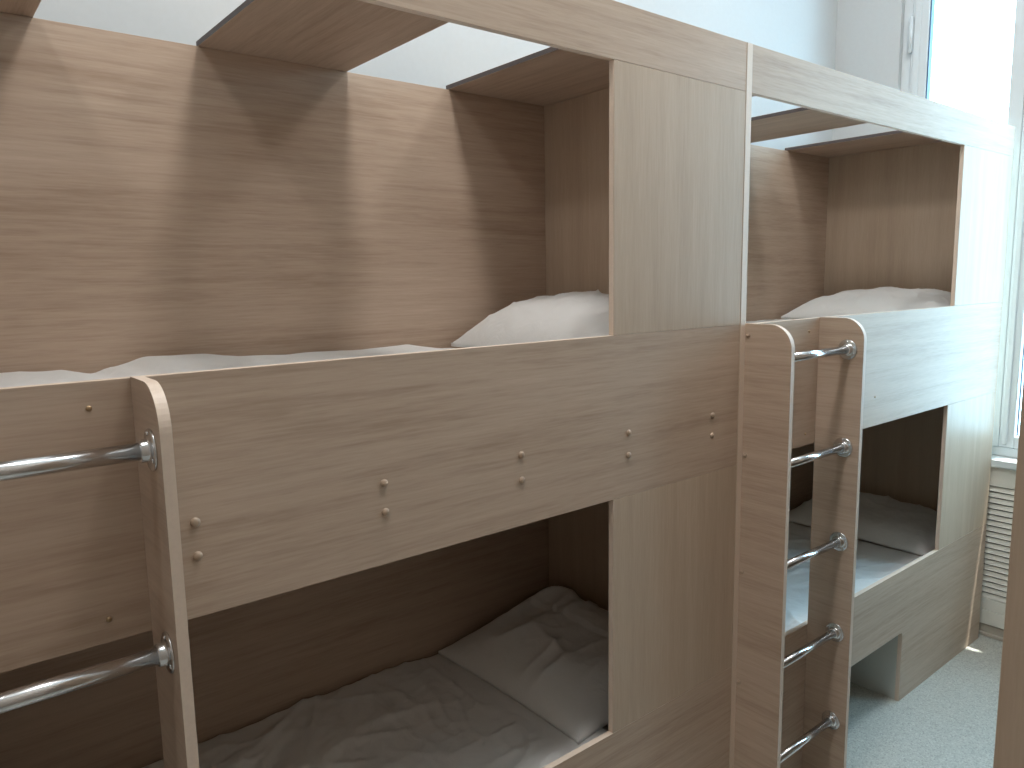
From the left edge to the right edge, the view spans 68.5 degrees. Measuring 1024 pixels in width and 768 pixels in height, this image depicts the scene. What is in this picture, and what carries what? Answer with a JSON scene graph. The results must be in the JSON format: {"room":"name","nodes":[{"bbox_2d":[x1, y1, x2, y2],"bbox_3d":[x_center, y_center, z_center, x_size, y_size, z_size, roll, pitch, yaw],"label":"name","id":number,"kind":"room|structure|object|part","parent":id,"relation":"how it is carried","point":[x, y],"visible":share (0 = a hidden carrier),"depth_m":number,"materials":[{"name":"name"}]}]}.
{"room":"dormitory","nodes":[
{"label":"dormitory","id":0,"kind":"room"},
{"bbox_2d":[33,0,837,149],"bbox_3d":[-0.627,-0.609,2.162,5.769,4.004,0.121,-7,10,-39],"label":"wall","id":1,"kind":"structure","parent":0,"point":[450,53],"depth_m":2.44,"materials":[{"name":"white paint"}]},
{"bbox_2d":[846,634,1002,767],"bbox_3d":[0.366,1.545,1.446,6.229,0.097,2.894,-7,10,-39],"label":"floor","id":2,"kind":"structure","parent":0,"point":[949,720],"depth_m":2.86,"materials":[{"name":"grey carpet"}]},
{"bbox_2d":[0,0,746,767],"bbox_3d":[-0.326,0.308,1.760,1.949,2.289,0.928,-7,10,-39],"label":"bunk bed","id":3,"kind":"object","parent":2,"relation":"on","point":[188,559],"visible":0.98,"depth_m":1.81,"materials":[{"name":"brown wood"}]},
{"bbox_2d":[0,0,40,16],"bbox_3d":[-0.967,-0.742,1.207,0.425,0.014,0.769,-7,10,-39],"label":"shelf","id":4,"kind":"object","parent":3,"relation":"attached to","point":[8,8],"depth_m":1.57,"materials":[{"name":"brown wood"}]},
{"bbox_2d":[196,0,447,71],"bbox_3d":[-0.380,-0.818,1.678,0.398,0.014,0.769,-7,10,-39],"label":"shelf","id":5,"kind":"object","parent":3,"relation":"attached to","point":[305,35],"depth_m":1.76,"materials":[{"name":"brown wood"}]},
{"bbox_3d":[-0.122,0.128,1.498,1.923,0.394,0.016,-7,10,-39],"label":"guard rail","id":6,"kind":"part","parent":3,"relation":"part of","materials":[{"name":"brown wood"}]},
{"bbox_2d":[446,47,608,105],"bbox_3d":[0.200,-0.893,2.143,0.414,0.014,0.769,-7,10,-39],"label":"shelf","id":7,"kind":"object","parent":3,"relation":"attached to","point":[551,76],"depth_m":2.23,"materials":[{"name":"brown wood"}]},
{"bbox_3d":[0.370,0.216,2.422,0.025,2.264,0.770,-7,10,-39],"label":"panel","id":8,"kind":"part","parent":3,"relation":"part of","materials":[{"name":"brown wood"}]},
{"bbox_3d":[0.438,0.552,2.010,0.501,0.606,0.016,-7,10,-39],"label":"head panel","id":9,"kind":"part","parent":3,"relation":"part of","materials":[{"name":"brown wood"}]},
{"bbox_3d":[0.421,-0.442,1.871,0.501,0.612,0.016,-7,10,-39],"label":"head panel","id":10,"kind":"part","parent":3,"relation":"part of","materials":[{"name":"brown wood"}]},
{"bbox_3d":[-0.360,1.053,1.923,1.884,0.143,0.733,-7,10,-39],"label":"mattress","id":11,"kind":"object","parent":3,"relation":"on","visible":0},
{"bbox_2d":[142,654,606,767],"bbox_3d":[-0.505,0.968,1.790,1.500,0.063,0.733,-7,10,-39],"label":"duvet","id":12,"kind":"object","parent":11,"relation":"on","point":[430,712],"visible":0.81,"depth_m":2.03,"materials":[{"name":"white fabric"}]},
{"bbox_2d":[438,585,608,743],"bbox_3d":[0.152,0.802,2.350,0.503,0.166,0.651,-7,10,-39],"label":"pillow","id":13,"kind":"object","parent":11,"relation":"on","point":[549,653],"visible":0.8,"depth_m":2.25,"materials":[{"name":"white fabric"}]},
{"bbox_3d":[-0.377,0.071,1.785,1.884,0.154,0.733,-7,10,-39],"label":"mattress","id":14,"kind":"object","parent":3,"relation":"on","visible":0},
{"bbox_2d":[0,344,455,387],"bbox_3d":[-0.532,-0.020,1.644,1.476,0.067,0.733,-7,10,-39],"label":"duvet","id":15,"kind":"object","parent":14,"relation":"on","point":[149,365],"visible":0.25,"depth_m":1.68,"materials":[{"name":"white fabric"}]},
{"bbox_2d":[451,290,608,347],"bbox_3d":[0.198,-0.190,2.204,0.417,0.172,0.726,-7,10,-39],"label":"pillow","id":16,"kind":"object","parent":14,"relation":"on","point":[570,315],"visible":0.39,"depth_m":2.12,"materials":[{"name":"white fabric"}]},
{"bbox_2d":[729,42,1014,767],"bbox_3d":[1.174,0.111,2.989,1.949,2.289,0.967,-7,10,-39],"label":"bunk bed","id":17,"kind":"object","parent":2,"relation":"on","point":[899,405],"visible":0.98,"depth_m":2.91,"materials":[{"name":"brown wood"}]},
{"bbox_3d":[0.383,0.201,2.445,0.025,2.289,0.826,-7,10,-39],"label":"panel","id":18,"kind":"part","parent":17,"relation":"part of","materials":[{"name":"brown wood"}]},
{"bbox_3d":[0.875,0.077,3.357,1.898,2.264,0.016,-7,10,-39],"label":"panel","id":19,"kind":"part","parent":17,"relation":"part of","materials":[{"name":"brown wood"}]},
{"bbox_2d":[751,107,865,142],"bbox_3d":[1.127,-1.016,2.912,0.417,0.014,0.808,-7,10,-39],"label":"shelf","id":20,"kind":"object","parent":17,"relation":"attached to","point":[797,121],"depth_m":2.91,"materials":[{"name":"brown wood"}]},
{"bbox_2d":[789,521,921,556],"bbox_3d":[1.140,0.856,3.151,1.884,0.143,0.772,-7,10,-39],"label":"mattress","id":21,"kind":"object","parent":17,"relation":"on","point":[789,521],"visible":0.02,"depth_m":3.44,"materials":[{"name":"white fabric"}]},
{"bbox_2d":[785,522,920,631],"bbox_3d":[0.990,0.777,3.015,1.487,0.052,0.772,-7,10,-39],"label":"duvet","id":22,"kind":"object","parent":21,"relation":"on","point":[874,562],"visible":0.16,"depth_m":3.10,"materials":[{"name":"white fabric"}]},
{"bbox_2d":[789,492,936,555],"bbox_3d":[1.704,0.618,3.597,0.414,0.131,0.702,-7,10,-39],"label":"pillow","id":23,"kind":"object","parent":21,"relation":"on","point":[887,521],"visible":0.61,"depth_m":3.43,"materials":[{"name":"white fabric"}]},
{"bbox_2d":[785,130,944,157],"bbox_3d":[1.703,-1.091,3.374,0.407,0.014,0.808,-7,10,-39],"label":"shelf","id":24,"kind":"object","parent":17,"relation":"attached to","point":[896,141],"depth_m":3.46,"materials":[{"name":"brown wood"}]},
{"bbox_3d":[1.391,-0.067,2.711,1.923,0.394,0.016,-7,10,-39],"label":"guard rail","id":25,"kind":"part","parent":17,"relation":"part of","materials":[{"name":"brown wood"}]},
{"bbox_3d":[1.871,0.019,3.651,0.025,2.264,0.808,-7,10,-39],"label":"panel","id":26,"kind":"part","parent":17,"relation":"part of","materials":[{"name":"brown wood"}]},
{"bbox_3d":[1.946,0.357,3.219,0.514,0.606,0.016,-7,10,-39],"label":"head panel","id":27,"kind":"part","parent":17,"relation":"part of","materials":[{"name":"brown wood"}]},
{"bbox_3d":[1.929,-0.637,3.080,0.514,0.612,0.016,-7,10,-39],"label":"head panel","id":28,"kind":"part","parent":17,"relation":"part of","materials":[{"name":"brown wood"}]},
{"bbox_3d":[1.124,-0.126,3.014,1.884,0.154,0.772,-7,10,-39],"label":"mattress","id":29,"kind":"object","parent":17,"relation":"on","visible":0},
{"bbox_2d":[746,319,791,322],"bbox_3d":[0.955,-0.200,2.863,1.439,0.036,0.772,-7,10,-39],"label":"duvet","id":30,"kind":"object","parent":29,"relation":"on","point":[774,319],"visible":0.02,"depth_m":3.35,"materials":[{"name":"white fabric"}]},
{"bbox_2d":[781,287,950,318],"bbox_3d":[1.683,-0.370,3.429,0.454,0.142,0.726,-7,10,-39],"label":"pillow","id":31,"kind":"object","parent":29,"relation":"on","point":[880,299],"visible":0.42,"depth_m":3.34,"materials":[{"name":"white fabric"}]},
{"bbox_2d":[993,377,1023,767],"bbox_3d":[1.665,0.319,1.440,1.949,2.289,0.928,-7,10,-39],"label":"bunk bed","id":32,"kind":"object","parent":2,"relation":"on","point":[1009,738],"visible":1,"depth_m":1.07,"materials":[{"name":"brown wood"}]},
{"bbox_2d":[832,0,1016,459],"bbox_3d":[2.617,-0.781,2.995,0.339,4.004,2.894,-7,10,-39],"label":"wall","id":33,"kind":"structure","parent":0,"point":[869,33],"depth_m":3.67,"materials":[{"name":"white paint"}]},
{"bbox_2d":[900,0,1023,470],"bbox_3d":[2.164,-0.832,3.313,0.139,2.414,1.239,-7,10,-39],"label":"window","id":34,"kind":"structure","parent":33,"relation":"in","point":[919,15],"depth_m":3.35,"materials":[{"name":"white paint"}]},
{"bbox_3d":[2.159,0.346,3.457,0.074,0.040,1.239,-7,10,-39],"label":"sill","id":35,"kind":"part","parent":34,"relation":"part of","materials":[{"name":"white paint"}]},
{"bbox_3d":[2.366,-0.826,3.094,0.068,2.282,0.481,-7,10,-39],"label":"sash","id":36,"kind":"part","parent":34,"relation":"part of","materials":[{"name":"white paint"}]},
{"bbox_2d":[979,622,1003,641],"bbox_3d":[2.508,1.192,3.155,0.027,0.057,2.652,-7,10,-39],"label":"baseboard","id":37,"kind":"structure","parent":33,"relation":"attached to","point":[990,631],"depth_m":3.49,"materials":[{"name":"beige wood"}]},
{"bbox_2d":[979,467,1015,628],"bbox_3d":[2.201,0.745,3.467,0.023,0.748,1.113,-7,10,-39],"label":"air vent","id":38,"kind":"object","parent":33,"relation":"in","point":[1002,481],"visible":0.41,"depth_m":3.44,"materials":[{"name":"beige paint"}]},
{"bbox_3d":[2.208,0.727,3.470,0.004,0.533,1.014,-7,10,-39],"label":"plate","id":39,"kind":"part","parent":38,"relation":"part of","materials":[{"name":"white metal"}]}
]}

